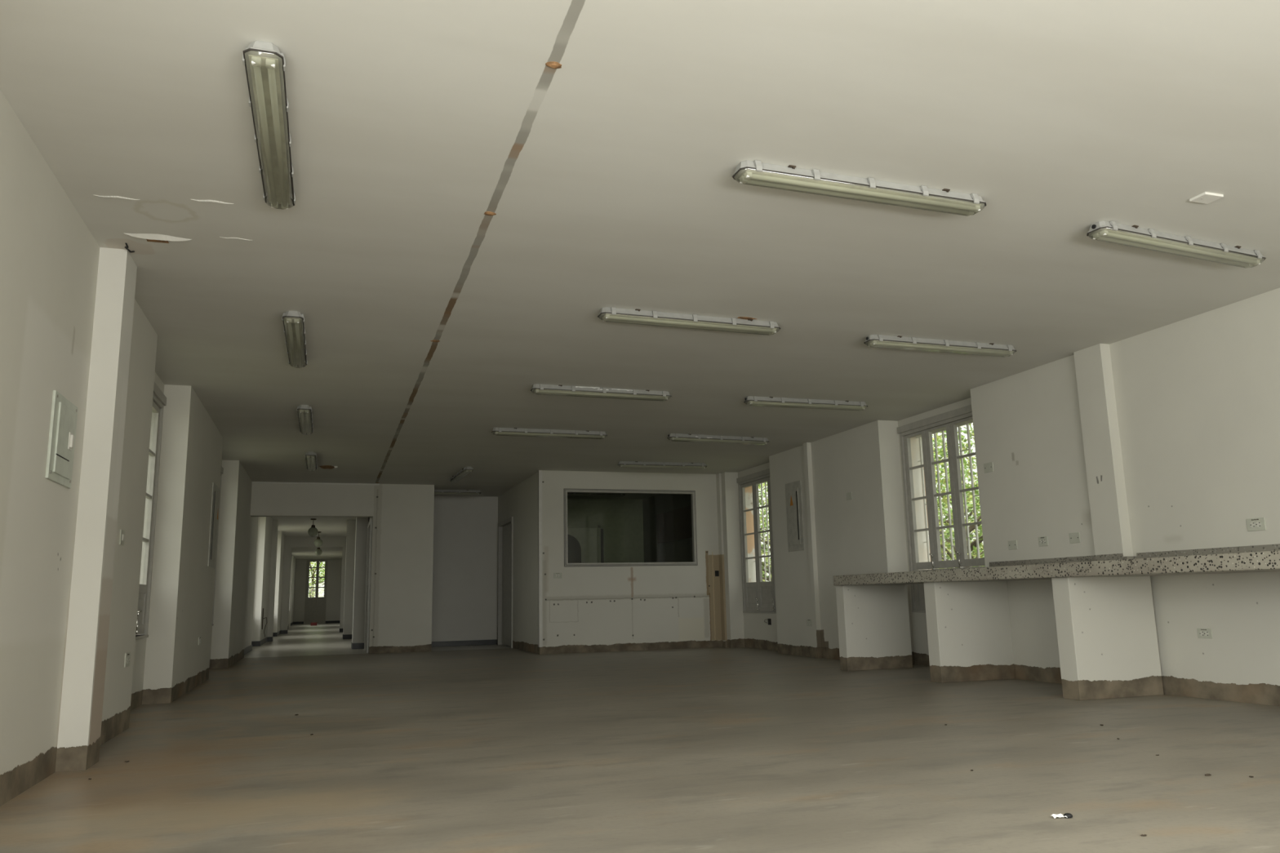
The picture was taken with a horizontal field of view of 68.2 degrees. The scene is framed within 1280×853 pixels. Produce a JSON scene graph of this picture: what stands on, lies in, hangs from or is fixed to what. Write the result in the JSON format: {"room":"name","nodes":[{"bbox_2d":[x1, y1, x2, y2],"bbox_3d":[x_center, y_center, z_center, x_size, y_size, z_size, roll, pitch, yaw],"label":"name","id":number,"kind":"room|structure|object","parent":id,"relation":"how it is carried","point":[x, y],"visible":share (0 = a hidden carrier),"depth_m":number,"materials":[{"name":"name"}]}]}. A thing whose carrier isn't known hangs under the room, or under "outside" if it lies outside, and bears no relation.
{"room":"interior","nodes":[
{"label":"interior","id":0,"kind":"room"},
{"bbox_2d":[54,247,137,772],"bbox_3d":[-2.752,0.371,4.790,0.147,2.585,0.270,2,-11,-18],"label":"wall pier","id":1,"kind":"object","parent":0,"point":[78,743],"visible":0.86,"depth_m":4.69,"materials":[{"name":"white paint"}]},
{"bbox_2d":[0,89,252,806],"bbox_3d":[-3.365,0.539,5.641,0.638,2.585,18.020,2,-11,-18],"label":"wall","id":2,"kind":"structure","parent":0,"point":[49,256],"depth_m":4.43,"materials":[{"name":"white paint"}]},
{"bbox_2d":[44,390,78,488],"bbox_3d":[-2.626,0.067,4.316,0.034,0.390,0.400,2,-11,-18],"label":"breaker panel","id":3,"kind":"object","parent":2,"relation":"attached to","point":[64,416],"visible":1,"depth_m":4.25,"materials":[{"name":"paint"}]},
{"bbox_2d":[119,528,124,546],"bbox_3d":[-3.057,0.657,5.582,0.013,0.090,0.115,2,-11,-18],"label":"wall switch","id":4,"kind":"object","parent":2,"relation":"attached to","point":[122,538],"visible":1,"depth_m":5.56,"materials":[{"name":"beige plastic"}]},
{"bbox_2d":[124,652,130,667],"bbox_3d":[-3.180,1.447,5.863,0.011,0.085,0.140,2,-11,-18],"label":"wall outlet","id":5,"kind":"object","parent":2,"relation":"attached to","point":[127,655],"visible":1,"depth_m":5.84,"materials":[{"name":"beige plastic"}]},
{"bbox_2d":[135,382,166,639],"bbox_3d":[-3.723,0.580,6.960,0.111,1.950,1.560,2,-11,-18],"label":"window","id":6,"kind":"structure","parent":2,"relation":"in","point":[159,399],"depth_m":7.58,"materials":[{"name":"grey paint"}]},
{"bbox_2d":[207,482,220,568],"bbox_3d":[-4.451,1.045,9.884,0.022,0.850,0.640,2,-11,-18],"label":"electrical panel","id":7,"kind":"object","parent":2,"relation":"attached to","point":[215,490],"visible":1,"depth_m":9.76,"materials":[{"name":"grey metal"}]},
{"bbox_2d":[211,466,223,626],"bbox_3d":[-5.037,1.341,10.999,0.111,1.950,1.690,2,-11,-18],"label":"window","id":8,"kind":"structure","parent":2,"relation":"in","point":[222,468],"depth_m":11.74,"materials":[{"name":"grey paint"}]},
{"bbox_2d":[244,516,295,648],"bbox_3d":[-10.114,4.409,26.166,0.805,2.585,25.880,2,-11,-18],"label":"wall","id":9,"kind":"structure","parent":0,"point":[272,564],"depth_m":19.81,"materials":[{"name":"white paint"}]},
{"bbox_2d":[244,620,364,655],"bbox_3d":[-9.067,5.644,26.121,1.955,0.095,25.580,2,-11,-18],"label":"baseboard","id":10,"kind":"structure","parent":9,"relation":"attached to","point":[353,646],"depth_m":20.06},
{"bbox_2d":[290,537,342,547],"bbox_3d":[-8.896,3.186,26.042,1.345,0.275,0.300,2,-11,-18],"label":"wall","id":11,"kind":"structure","parent":0,"point":[296,542],"depth_m":25.92,"materials":[{"name":"white paint"}]},
{"bbox_2d":[293,559,342,623],"bbox_3d":[-13.256,6.689,38.358,2.550,2.585,0.250,2,-11,-18],"label":"wall","id":12,"kind":"structure","parent":0,"point":[334,566],"depth_m":38.33,"materials":[{"name":"white paint"}]},
{"bbox_2d":[303,560,327,624],"bbox_3d":[-13.125,6.699,38.276,0.810,2.530,0.080,2,-11,-18],"label":"door","id":13,"kind":"structure","parent":12,"relation":"in","point":[314,607],"depth_m":38.20,"materials":[{"name":"grey paint"}]},
{"bbox_2d":[250,483,434,653],"bbox_3d":[-4.555,2.169,14.478,2.692,2.585,0.200,2,-11,-18],"label":"wall","id":14,"kind":"structure","parent":0,"point":[401,596],"depth_m":14.59,"materials":[{"name":"white paint"}]},
{"bbox_2d":[252,481,379,485],"bbox_3d":[-4.950,0.874,14.475,1.847,0.022,0.015,2,-11,-18],"label":"trim","id":15,"kind":"structure","parent":14,"relation":"attached to","point":[252,482],"depth_m":14.46,"materials":[{"name":"white paint"}]},
{"bbox_2d":[339,517,372,643],"bbox_3d":[-8.264,4.479,26.769,0.400,2.585,25.880,2,-11,-18],"label":"wall","id":16,"kind":"structure","parent":0,"point":[353,575],"depth_m":16.31,"materials":[{"name":"white paint"}]},
{"bbox_2d":[364,518,372,653],"bbox_3d":[-4.332,2.556,15.170,0.092,2.060,1.070,2,-11,-18],"label":"door","id":17,"kind":"structure","parent":16,"relation":"in","point":[370,523],"depth_m":15.43,"materials":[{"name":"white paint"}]},
{"bbox_2d":[431,495,497,641],"bbox_3d":[-3.373,2.513,16.514,2.400,2.585,0.170,2,-11,-18],"label":"wall","id":18,"kind":"structure","parent":0,"point":[465,556],"depth_m":16.53,"materials":[{"name":"white paint"}]},
{"bbox_2d":[431,639,497,646],"bbox_3d":[-3.469,3.721,16.155,2.062,0.085,0.015,2,-11,-18],"label":"baseboard","id":19,"kind":"structure","parent":18,"relation":"attached to","point":[473,642],"depth_m":16.29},
{"bbox_2d":[497,471,537,653],"bbox_3d":[-1.924,2.230,15.123,0.128,2.585,3.430,2,-11,-18],"label":"wall","id":20,"kind":"structure","parent":0,"point":[520,502],"depth_m":14.45,"materials":[{"name":"white paint"}]},
{"bbox_2d":[497,516,513,648],"bbox_3d":[-2.214,2.629,15.931,0.150,2.100,1.340,2,-11,-18],"label":"door","id":21,"kind":"structure","parent":20,"relation":"in","point":[505,527],"depth_m":16.19,"materials":[{"name":"grey paint"}]},
{"bbox_2d":[537,470,542,647],"bbox_3d":[-1.417,1.859,13.418,0.048,2.485,0.062,2,-11,-18],"label":"trim","id":22,"kind":"structure","parent":20,"relation":"attached to","point":[540,472],"depth_m":13.38,"materials":[{"name":"white paint"}]},
{"bbox_2d":[567,498,644,563],"bbox_3d":[-0.606,2.310,15.718,2.750,2.585,3.750,2,-11,-18],"label":"wall","id":23,"kind":"structure","parent":0,"point":[621,521],"depth_m":17.69,"materials":[{"name":"paint"}]},
{"bbox_2d":[567,524,604,563],"bbox_3d":[-1.070,2.848,17.272,0.870,2.100,0.070,2,-11,-18],"label":"door","id":24,"kind":"structure","parent":23,"relation":"in","point":[590,537],"depth_m":17.43,"materials":[{"name":"paint"}]},
{"bbox_2d":[537,470,722,654],"bbox_3d":[-0.118,1.965,13.874,2.780,2.585,0.120,2,-11,-18],"label":"wall","id":25,"kind":"structure","parent":0,"point":[589,609],"depth_m":13.73,"materials":[{"name":"white paint"}]},
{"bbox_2d":[564,488,697,566],"bbox_3d":[-0.130,1.491,13.918,2.042,1.120,0.078,2,-11,-18],"label":"window","id":26,"kind":"structure","parent":25,"relation":"attached to","point":[692,493],"depth_m":13.90,"materials":[{"name":"grey paint"}]},
{"bbox_2d":[0,0,1279,559],"bbox_3d":[-4.032,1.611,19.447,8.300,0.265,44.600,2,-11,-18],"label":"ceiling","id":27,"kind":"structure","parent":0,"point":[606,175],"depth_m":4.46,"materials":[{"name":"paint"}]},
{"bbox_2d":[123,232,191,243],"bbox_3d":[-2.430,-0.943,4.772,0.310,0.020,0.117,2,-11,-18],"label":"peeling paint","id":28,"kind":"object","parent":27,"relation":"attached to","point":[155,237],"visible":1,"depth_m":4.74,"materials":[{"name":"white paint"}]},
{"bbox_2d":[191,199,234,204],"bbox_3d":[-1.970,-1.036,4.349,0.185,0.007,0.023,2,-11,-18],"label":"peeling paint","id":29,"kind":"object","parent":27,"relation":"attached to","point":[212,201],"visible":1,"depth_m":4.34,"materials":[{"name":"white paint"}]},
{"bbox_2d":[242,40,295,208],"bbox_3d":[-1.441,-1.128,3.711,0.134,0.076,1.290,2,-11,-18],"label":"ceiling light","id":30,"kind":"object","parent":27,"relation":"attached to","point":[264,64],"visible":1,"depth_m":3.52,"materials":[{"name":"grey plastic"}]},
{"bbox_2d":[258,152,293,208],"bbox_3d":[-1.440,-1.105,3.707,0.116,0.030,1.281,2,-11,-18],"label":"diffuser","id":31,"kind":"object","parent":30,"relation":"attached to","point":[276,170],"depth_m":4.01,"materials":[{"name":"plastic"}]},
{"bbox_2d":[281,310,307,368],"bbox_3d":[-2.396,-0.587,6.578,0.134,0.076,1.290,2,-11,-18],"label":"ceiling light","id":32,"kind":"object","parent":27,"relation":"attached to","point":[293,321],"visible":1,"depth_m":6.41,"materials":[{"name":"grey plastic"}]},
{"bbox_2d":[284,317,304,364],"bbox_3d":[-2.396,-0.578,6.576,0.092,0.003,1.225,2,-11,-18],"label":"tray","id":33,"kind":"object","parent":32,"relation":"on","point":[294,326],"depth_m":6.45,"materials":[{"name":"plastic"}]},
{"bbox_2d":[287,346,306,368],"bbox_3d":[-2.396,-0.565,6.574,0.116,0.030,1.281,2,-11,-18],"label":"diffuser","id":34,"kind":"object","parent":32,"relation":"attached to","point":[296,355],"depth_m":6.89,"materials":[{"name":"plastic"}]},
{"bbox_2d":[296,404,313,435],"bbox_3d":[-3.327,-0.055,9.401,0.134,0.076,1.290,2,-11,-18],"label":"ceiling light","id":35,"kind":"object","parent":27,"relation":"attached to","point":[304,411],"visible":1,"depth_m":9.23,"materials":[{"name":"grey plastic"}]},
{"bbox_2d":[298,409,311,432],"bbox_3d":[-3.327,-0.045,9.399,0.092,0.003,1.225,2,-11,-18],"label":"tray","id":36,"kind":"object","parent":35,"relation":"on","point":[304,415],"depth_m":9.29,"materials":[{"name":"plastic"}]},
{"bbox_2d":[299,422,312,435],"bbox_3d":[-3.327,-0.032,9.397,0.116,0.030,1.281,2,-11,-18],"label":"diffuser","id":37,"kind":"object","parent":35,"relation":"attached to","point":[304,428],"depth_m":9.69,"materials":[{"name":"plastic"}]},
{"bbox_2d":[305,451,317,471],"bbox_3d":[-4.212,0.456,12.110,0.134,0.076,1.290,2,-11,-18],"label":"ceiling light","id":38,"kind":"object","parent":27,"relation":"attached to","point":[310,456],"visible":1,"depth_m":11.92,"materials":[{"name":"grey plastic"}]},
{"bbox_2d":[306,455,315,469],"bbox_3d":[-4.212,0.465,12.108,0.092,0.003,1.225,2,-11,-18],"label":"tray","id":39,"kind":"object","parent":38,"relation":"on","point":[310,459],"depth_m":12.00,"materials":[{"name":"plastic"}]},
{"bbox_2d":[307,518,318,537],"bbox_3d":[-7.080,2.193,20.464,0.210,0.390,0.210,2,-11,-18],"label":"pendant lamp","id":40,"kind":"object","parent":27,"relation":"hanging from","point":[313,531],"visible":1,"depth_m":20.39,"materials":[{"name":"grey glass"}]},
{"bbox_2d":[314,531,322,546],"bbox_3d":[-8.212,2.883,24.132,0.210,0.390,0.210,2,-11,-18],"label":"pendant lamp","id":41,"kind":"object","parent":27,"relation":"hanging from","point":[317,543],"visible":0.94,"depth_m":24.06,"materials":[{"name":"grey glass"}]},
{"bbox_2d":[434,489,481,495],"bbox_3d":[-3.293,1.092,15.722,1.290,0.076,0.134,2,-11,-18],"label":"ceiling light","id":42,"kind":"object","parent":27,"relation":"attached to","point":[476,492],"visible":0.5,"depth_m":15.76,"materials":[{"name":"grey plastic"}]},
{"bbox_2d":[449,466,473,482],"bbox_3d":[-2.583,0.702,13.655,0.134,0.076,1.290,3,-11,-20],"label":"ceiling light","id":43,"kind":"object","parent":27,"relation":"attached to","point":[465,471],"visible":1,"depth_m":13.50,"materials":[{"name":"grey plastic"}]},
{"bbox_2d":[491,427,607,439],"bbox_3d":[-0.987,0.077,10.402,1.290,0.076,0.134,2,-11,-19],"label":"ceiling light","id":44,"kind":"object","parent":27,"relation":"attached to","point":[495,431],"visible":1,"depth_m":10.36,"materials":[{"name":"grey plastic"}]},
{"bbox_2d":[493,431,604,435],"bbox_3d":[-0.987,0.086,10.400,1.225,0.003,0.092,2,-11,-19],"label":"tray","id":45,"kind":"object","parent":44,"relation":"on","point":[498,433],"depth_m":10.35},
{"bbox_2d":[492,432,606,439],"bbox_3d":[-0.987,0.100,10.398,1.281,0.030,0.116,2,-11,-19],"label":"diffuser","id":46,"kind":"object","parent":44,"relation":"attached to","point":[566,435],"depth_m":10.41,"materials":[{"name":"plastic"}]},
{"bbox_2d":[545,61,561,68],"bbox_3d":[-0.302,-1.262,3.301,0.059,0.008,0.041,2,-11,-18],"label":"anchor","id":47,"kind":"object","parent":27,"relation":"attached to","point":[554,64],"visible":1,"depth_m":3.29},
{"bbox_2d":[567,492,625,497],"bbox_3d":[-0.883,1.174,16.456,1.290,0.076,0.134,2,-11,-18],"label":"ceiling light","id":48,"kind":"object","parent":27,"relation":"attached to","point":[620,495],"visible":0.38,"depth_m":16.46,"materials":[{"name":"grey plastic"}]},
{"bbox_2d":[530,383,671,400],"bbox_3d":[-0.334,-0.299,8.406,1.290,0.076,0.134,2,-11,-20],"label":"ceiling light","id":49,"kind":"object","parent":27,"relation":"attached to","point":[544,389],"visible":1,"depth_m":8.36,"materials":[{"name":"grey plastic"}]},
{"bbox_2d":[531,391,671,400],"bbox_3d":[-0.334,-0.277,8.402,1.281,0.030,0.116,2,-11,-20],"label":"diffuser","id":50,"kind":"object","parent":49,"relation":"attached to","point":[636,395],"depth_m":8.42,"materials":[{"name":"plastic"}]},
{"bbox_2d":[534,389,668,396],"bbox_3d":[-0.334,-0.290,8.405,1.225,0.003,0.092,2,-11,-20],"label":"tray","id":51,"kind":"object","parent":49,"relation":"on","point":[575,393],"depth_m":8.36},
{"bbox_2d":[617,461,706,469],"bbox_3d":[0.317,0.538,13.094,1.290,0.076,0.134,2,-11,-17],"label":"ceiling light","id":52,"kind":"object","parent":27,"relation":"attached to","point":[621,464],"visible":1,"depth_m":13.05,"materials":[{"name":"grey plastic"}]},
{"bbox_2d":[617,465,706,469],"bbox_3d":[0.318,0.561,13.090,1.281,0.030,0.116,2,-11,-17],"label":"diffuser","id":53,"kind":"object","parent":52,"relation":"attached to","point":[692,467],"depth_m":13.09,"materials":[{"name":"plastic"}]},
{"bbox_2d":[620,464,705,466],"bbox_3d":[0.317,0.547,13.092,1.225,0.003,0.092,2,-11,-17],"label":"tray","id":54,"kind":"object","parent":52,"relation":"on","point":[621,465],"depth_m":13.04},
{"bbox_2d":[597,306,780,335],"bbox_3d":[0.344,-0.697,6.296,1.290,0.076,0.134,3,-11,-20],"label":"ceiling light","id":55,"kind":"object","parent":27,"relation":"attached to","point":[612,314],"visible":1,"depth_m":6.25,"materials":[{"name":"grey plastic"}]},
{"bbox_2d":[601,313,777,329],"bbox_3d":[0.345,-0.687,6.294,1.225,0.003,0.092,3,-11,-20],"label":"tray","id":56,"kind":"object","parent":55,"relation":"on","point":[650,319],"depth_m":6.24,"materials":[{"name":"plastic"}]},
{"bbox_2d":[599,317,779,335],"bbox_3d":[0.345,-0.674,6.292,1.281,0.030,0.116,3,-11,-20],"label":"diffuser","id":57,"kind":"object","parent":55,"relation":"attached to","point":[699,323],"depth_m":6.30,"materials":[{"name":"plastic"}]},
{"bbox_2d":[666,433,768,444],"bbox_3d":[0.925,0.151,11.035,1.290,0.076,0.134,3,-11,-21],"label":"ceiling light","id":58,"kind":"object","parent":27,"relation":"attached to","point":[672,437],"visible":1,"depth_m":10.98,"materials":[{"name":"grey plastic"}]},
{"bbox_2d":[669,437,767,442],"bbox_3d":[0.925,0.161,11.034,1.225,0.003,0.092,3,-11,-21],"label":"tray","id":59,"kind":"object","parent":58,"relation":"on","point":[677,439],"depth_m":11.00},
{"bbox_2d":[667,438,768,444],"bbox_3d":[0.925,0.174,11.031,1.281,0.030,0.116,3,-11,-21],"label":"diffuser","id":60,"kind":"object","parent":58,"relation":"attached to","point":[731,441],"depth_m":11.05,"materials":[{"name":"plastic"}]},
{"bbox_2d":[743,395,867,410],"bbox_3d":[1.603,-0.219,9.077,1.290,0.076,0.134,2,-11,-18],"label":"ceiling light","id":61,"kind":"object","parent":27,"relation":"attached to","point":[750,400],"visible":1,"depth_m":9.03,"materials":[{"name":"grey plastic"}]},
{"bbox_2d":[746,400,862,407],"bbox_3d":[1.603,-0.209,9.075,1.225,0.003,0.092,2,-11,-18],"label":"tray","id":62,"kind":"object","parent":61,"relation":"on","point":[761,403],"depth_m":9.03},
{"bbox_2d":[744,402,866,410],"bbox_3d":[1.603,-0.196,9.073,1.281,0.030,0.116,2,-11,-18],"label":"diffuser","id":63,"kind":"object","parent":61,"relation":"attached to","point":[830,406],"depth_m":9.09,"materials":[{"name":"plastic"}]},
{"bbox_2d":[732,160,986,216],"bbox_3d":[1.021,-1.074,4.296,1.290,0.076,0.134,3,-11,-20],"label":"ceiling light","id":64,"kind":"object","parent":27,"relation":"attached to","point":[756,173],"visible":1,"depth_m":4.25,"materials":[{"name":"grey plastic"}]},
{"bbox_2d":[738,169,982,206],"bbox_3d":[1.021,-1.065,4.294,1.225,0.003,0.092,3,-11,-20],"label":"diffuser","id":65,"kind":"object","parent":64,"relation":"on","point":[815,180],"depth_m":4.24,"materials":[{"name":"plastic"}]},
{"bbox_2d":[735,179,985,216],"bbox_3d":[1.022,-1.052,4.292,1.281,0.030,0.116,3,-11,-20],"label":"diffuser","id":66,"kind":"object","parent":64,"relation":"attached to","point":[871,192],"depth_m":4.30,"materials":[{"name":"plastic"}]},
{"bbox_2d":[863,334,1016,357],"bbox_3d":[2.256,-0.599,7.059,1.290,0.076,0.134,2,-11,-19],"label":"ceiling light","id":67,"kind":"object","parent":27,"relation":"attached to","point":[899,342],"visible":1,"depth_m":7.01,"materials":[{"name":"grey plastic"}]},
{"bbox_2d":[865,343,1015,357],"bbox_3d":[2.256,-0.576,7.055,1.281,0.030,0.116,2,-11,-19],"label":"diffuser","id":68,"kind":"object","parent":67,"relation":"attached to","point":[962,348],"depth_m":7.07,"materials":[{"name":"plastic"}]},
{"bbox_2d":[867,340,1013,351],"bbox_3d":[2.256,-0.589,7.057,1.225,0.003,0.092,2,-11,-19],"label":"tray","id":69,"kind":"object","parent":67,"relation":"on","point":[917,345],"depth_m":7.00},
{"bbox_2d":[1086,220,1266,267],"bbox_3d":[2.905,-0.971,5.086,1.290,0.076,0.134,3,-11,-24],"label":"ceiling light","id":70,"kind":"object","parent":27,"relation":"attached to","point":[1112,232],"visible":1,"depth_m":5.03,"materials":[{"name":"grey plastic"}]},
{"bbox_2d":[1090,228,1262,260],"bbox_3d":[2.905,-0.961,5.084,1.225,0.003,0.092,3,-11,-24],"label":"tray","id":71,"kind":"object","parent":70,"relation":"on","point":[1151,241],"depth_m":5.02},
{"bbox_2d":[1088,235,1264,267],"bbox_3d":[2.905,-0.948,5.082,1.281,0.030,0.116,3,-11,-24],"label":"diffuser","id":72,"kind":"object","parent":70,"relation":"attached to","point":[1189,248],"depth_m":5.08,"materials":[{"name":"plastic"}]},
{"bbox_2d":[1189,191,1223,204],"bbox_3d":[2.722,-1.097,4.540,0.115,0.014,0.090,2,-11,-18],"label":"ceiling plate","id":73,"kind":"object","parent":27,"relation":"attached to","point":[1206,197],"visible":1,"depth_m":4.53,"materials":[{"name":"white paint"}]},
{"bbox_2d":[0,622,1279,852],"bbox_3d":[-4.067,4.404,18.908,8.300,0.250,44.600,2,-11,-18],"label":"floor","id":74,"kind":"structure","parent":0,"point":[714,749],"depth_m":4.29,"materials":[{"name":"concrete"}]},
{"bbox_2d":[565,534,581,565],"bbox_3d":[-1.346,2.919,17.126,0.580,1.920,0.055,2,-11,-18],"label":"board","id":75,"kind":"object","parent":74,"relation":"on","point":[573,544],"visible":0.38,"depth_m":17.27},
{"bbox_2d":[835,584,912,671],"bbox_3d":[2.349,2.009,9.481,0.738,0.825,0.145,2,-11,-18],"label":"support","id":76,"kind":"object","parent":74,"relation":"on","point":[873,624],"visible":0.9,"depth_m":9.40,"materials":[{"name":"white paint"}]},
{"bbox_2d":[923,581,1015,683],"bbox_3d":[2.816,1.745,8.080,0.738,0.825,0.155,2,-11,-18],"label":"support","id":77,"kind":"object","parent":74,"relation":"on","point":[968,623],"visible":0.98,"depth_m":8.00,"materials":[{"name":"white paint"}]},
{"bbox_2d":[1050,813,1072,818],"bbox_3d":[1.396,1.287,3.124,0.069,0.015,0.024,0,-10,-6],"label":"paper scrap","id":78,"kind":"object","parent":74,"relation":"on","point":[1068,815],"visible":1,"depth_m":3.12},
{"bbox_2d":[1051,575,1164,700],"bbox_3d":[3.288,1.475,6.647,0.728,0.825,0.160,2,-11,-18],"label":"support","id":79,"kind":"object","parent":74,"relation":"on","point":[1107,638],"visible":0.95,"depth_m":6.56,"materials":[{"name":"white paint"}]},
{"bbox_2d":[832,543,1279,586],"bbox_3d":[3.392,0.914,6.349,0.845,0.168,6.870,2,-11,-18],"label":"countertop","id":80,"kind":"structure","parent":79,"relation":"on","point":[1254,558],"depth_m":6.42,"materials":[{"name":"stone"}]},
{"bbox_2d":[642,493,693,564],"bbox_3d":[0.705,2.345,16.068,0.140,2.585,3.600,2,-11,-18],"label":"wall","id":81,"kind":"structure","parent":0,"point":[680,550],"depth_m":16.84,"materials":[{"name":"paint"}]},
{"bbox_2d":[656,505,692,543],"bbox_3d":[0.597,1.694,16.208,0.025,0.520,1.800,2,-11,-18],"label":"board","id":82,"kind":"object","parent":81,"relation":"attached to","point":[673,525],"visible":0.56,"depth_m":16.17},
{"bbox_2d":[715,473,727,647],"bbox_3d":[1.230,1.994,14.194,0.047,2.585,0.130,2,-11,-18],"label":"wall","id":83,"kind":"structure","parent":0,"point":[718,482],"depth_m":14.16,"materials":[{"name":"white paint"}]},
{"bbox_2d":[720,288,1279,706],"bbox_3d":[3.845,0.622,6.945,0.547,2.585,16.000,2,-11,-18],"label":"wall","id":84,"kind":"structure","parent":0,"point":[1166,437],"depth_m":7.16,"materials":[{"name":"white paint"}]},
{"bbox_2d":[744,486,755,582],"bbox_3d":[1.690,1.803,14.132,0.225,2.320,0.060,2,-11,-18],"label":"masonry","id":85,"kind":"object","parent":84,"relation":"attached to","point":[748,491],"visible":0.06,"depth_m":14.14,"materials":[{"name":"paint"}]},
{"bbox_2d":[736,468,776,613],"bbox_3d":[1.766,1.626,13.366,0.111,1.990,1.580,2,-11,-18],"label":"window","id":86,"kind":"structure","parent":84,"relation":"in","point":[758,597],"depth_m":13.61,"materials":[{"name":"grey paint"}]},
{"bbox_2d":[751,481,770,582],"bbox_3d":[1.905,1.670,13.480,0.024,1.900,1.682,2,-11,-18],"label":"sash","id":87,"kind":"object","parent":84,"relation":"in","point":[761,495],"visible":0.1,"depth_m":13.73,"materials":[{"name":"white paint"}]},
{"bbox_2d":[785,480,804,551],"bbox_3d":[1.953,1.138,11.957,0.022,0.870,0.420,2,-11,-18],"label":"electrical panel","id":88,"kind":"object","parent":84,"relation":"attached to","point":[793,490],"visible":1,"depth_m":11.93,"materials":[{"name":"grey metal"}]},
{"bbox_2d":[802,442,822,658],"bbox_3d":[2.085,1.481,11.471,0.067,2.585,0.150,2,-11,-18],"label":"trim","id":89,"kind":"structure","parent":84,"relation":"attached to","point":[806,449],"depth_m":11.42,"materials":[{"name":"white paint"}]},
{"bbox_2d":[910,436,930,569],"bbox_3d":[3.025,1.047,10.126,0.225,2.320,0.060,2,-11,-18],"label":"masonry","id":90,"kind":"object","parent":84,"relation":"attached to","point":[914,442],"visible":0.3,"depth_m":10.15,"materials":[{"name":"paint"}]},
{"bbox_2d":[915,435,930,561],"bbox_3d":[3.039,0.763,10.107,0.024,1.348,0.099,2,-11,-18],"label":"sash","id":91,"kind":"object","parent":84,"relation":"in","point":[919,437],"depth_m":10.10,"materials":[{"name":"white paint"}]},
{"bbox_2d":[897,404,985,612],"bbox_3d":[3.094,0.845,9.384,0.111,1.970,1.540,2,-11,-18],"label":"window","id":92,"kind":"structure","parent":84,"relation":"in","point":[949,420],"depth_m":9.66,"materials":[{"name":"grey paint"}]},
{"bbox_2d":[931,427,955,560],"bbox_3d":[3.151,0.700,9.770,0.024,1.351,0.240,2,-11,-18],"label":"sash","id":93,"kind":"object","parent":84,"relation":"in","point":[942,430],"depth_m":9.78,"materials":[{"name":"white paint"}]},
{"bbox_2d":[956,420,980,559],"bbox_3d":[3.285,0.625,9.368,0.024,1.353,0.248,2,-11,-18],"label":"sash","id":94,"kind":"object","parent":84,"relation":"in","point":[967,423],"depth_m":9.40,"materials":[{"name":"white paint"}]},
{"bbox_2d":[983,462,993,473],"bbox_3d":[3.125,0.368,8.472,0.009,0.085,0.120,2,-11,-18],"label":"blank plate","id":95,"kind":"object","parent":84,"relation":"attached to","point":[988,467],"visible":1,"depth_m":8.46,"materials":[{"name":"beige plastic"}]},
{"bbox_2d":[1008,540,1017,550],"bbox_3d":[3.210,1.022,8.137,0.009,0.078,0.108,2,-11,-18],"label":"blank plate","id":96,"kind":"object","parent":84,"relation":"attached to","point":[1012,544],"visible":1,"depth_m":8.13,"materials":[{"name":"beige plastic"}]},
{"bbox_2d":[1038,536,1048,546],"bbox_3d":[3.324,0.947,7.792,0.011,0.080,0.105,2,-11,-18],"label":"wall outlet","id":97,"kind":"object","parent":84,"relation":"attached to","point":[1042,540],"visible":1,"depth_m":7.79,"materials":[{"name":"beige plastic"}]},
{"bbox_2d":[1069,532,1080,543],"bbox_3d":[3.434,0.880,7.464,0.009,0.082,0.108,2,-11,-18],"label":"blank plate","id":98,"kind":"object","parent":84,"relation":"attached to","point":[1073,537],"visible":1,"depth_m":7.46,"materials":[{"name":"beige plastic"}]},
{"bbox_2d":[1196,628,1213,639],"bbox_3d":[3.807,1.396,6.371,0.011,0.066,0.110,2,-11,-18],"label":"wall outlet","id":99,"kind":"object","parent":84,"relation":"attached to","point":[1202,633],"visible":1,"depth_m":6.37,"materials":[{"name":"beige plastic"}]},
{"bbox_2d":[1246,517,1266,531],"bbox_3d":[3.942,0.626,6.046,0.011,0.080,0.124,2,-11,-18],"label":"wall outlet","id":100,"kind":"object","parent":84,"relation":"attached to","point":[1259,523],"visible":1,"depth_m":6.04,"materials":[{"name":"beige plastic"}]},
{"label":"outside","id":101,"kind":"structure","parent":0,"visible":0},
{"bbox_3d":[-9.307,6.460,27.804,80.000,0.300,120.000,2,-11,-18],"label":"ground","id":102,"kind":"structure","parent":101,"visible":0},
{"bbox_2d":[308,561,324,597],"bbox_3d":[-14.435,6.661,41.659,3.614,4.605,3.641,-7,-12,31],"label":"tree","id":103,"kind":"object","parent":102,"relation":"on","point":[312,583],"visible":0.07,"depth_m":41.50,"materials":[{"name":"green plant"}]},
{"bbox_2d":[758,482,771,582],"bbox_3d":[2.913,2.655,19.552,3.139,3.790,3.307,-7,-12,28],"label":"tree","id":104,"kind":"object","parent":102,"relation":"on","point":[759,485],"visible":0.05,"depth_m":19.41,"materials":[{"name":"green plant"}]},
{"bbox_2d":[920,423,985,568],"bbox_3d":[5.018,1.693,14.500,3.307,3.790,3.139,-9,-13,35],"label":"tree","id":105,"kind":"object","parent":102,"relation":"on","point":[973,544],"visible":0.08,"depth_m":14.49,"materials":[{"name":"green plant"}]},
{"bbox_2d":[928,423,983,568],"bbox_3d":[6.180,1.882,17.750,3.614,4.605,3.641,-2,-10,3],"label":"tree","id":106,"kind":"object","parent":102,"relation":"on","point":[977,500],"visible":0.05,"depth_m":17.68,"materials":[{"name":"green plant"}]},
{"bbox_2d":[933,443,984,568],"bbox_3d":[6.757,2.550,21.499,3.614,4.605,3.641,-5,-11,22],"label":"tree","id":107,"kind":"object","parent":102,"relation":"on","point":[974,464],"visible":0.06,"depth_m":21.28,"materials":[{"name":"green plant"}]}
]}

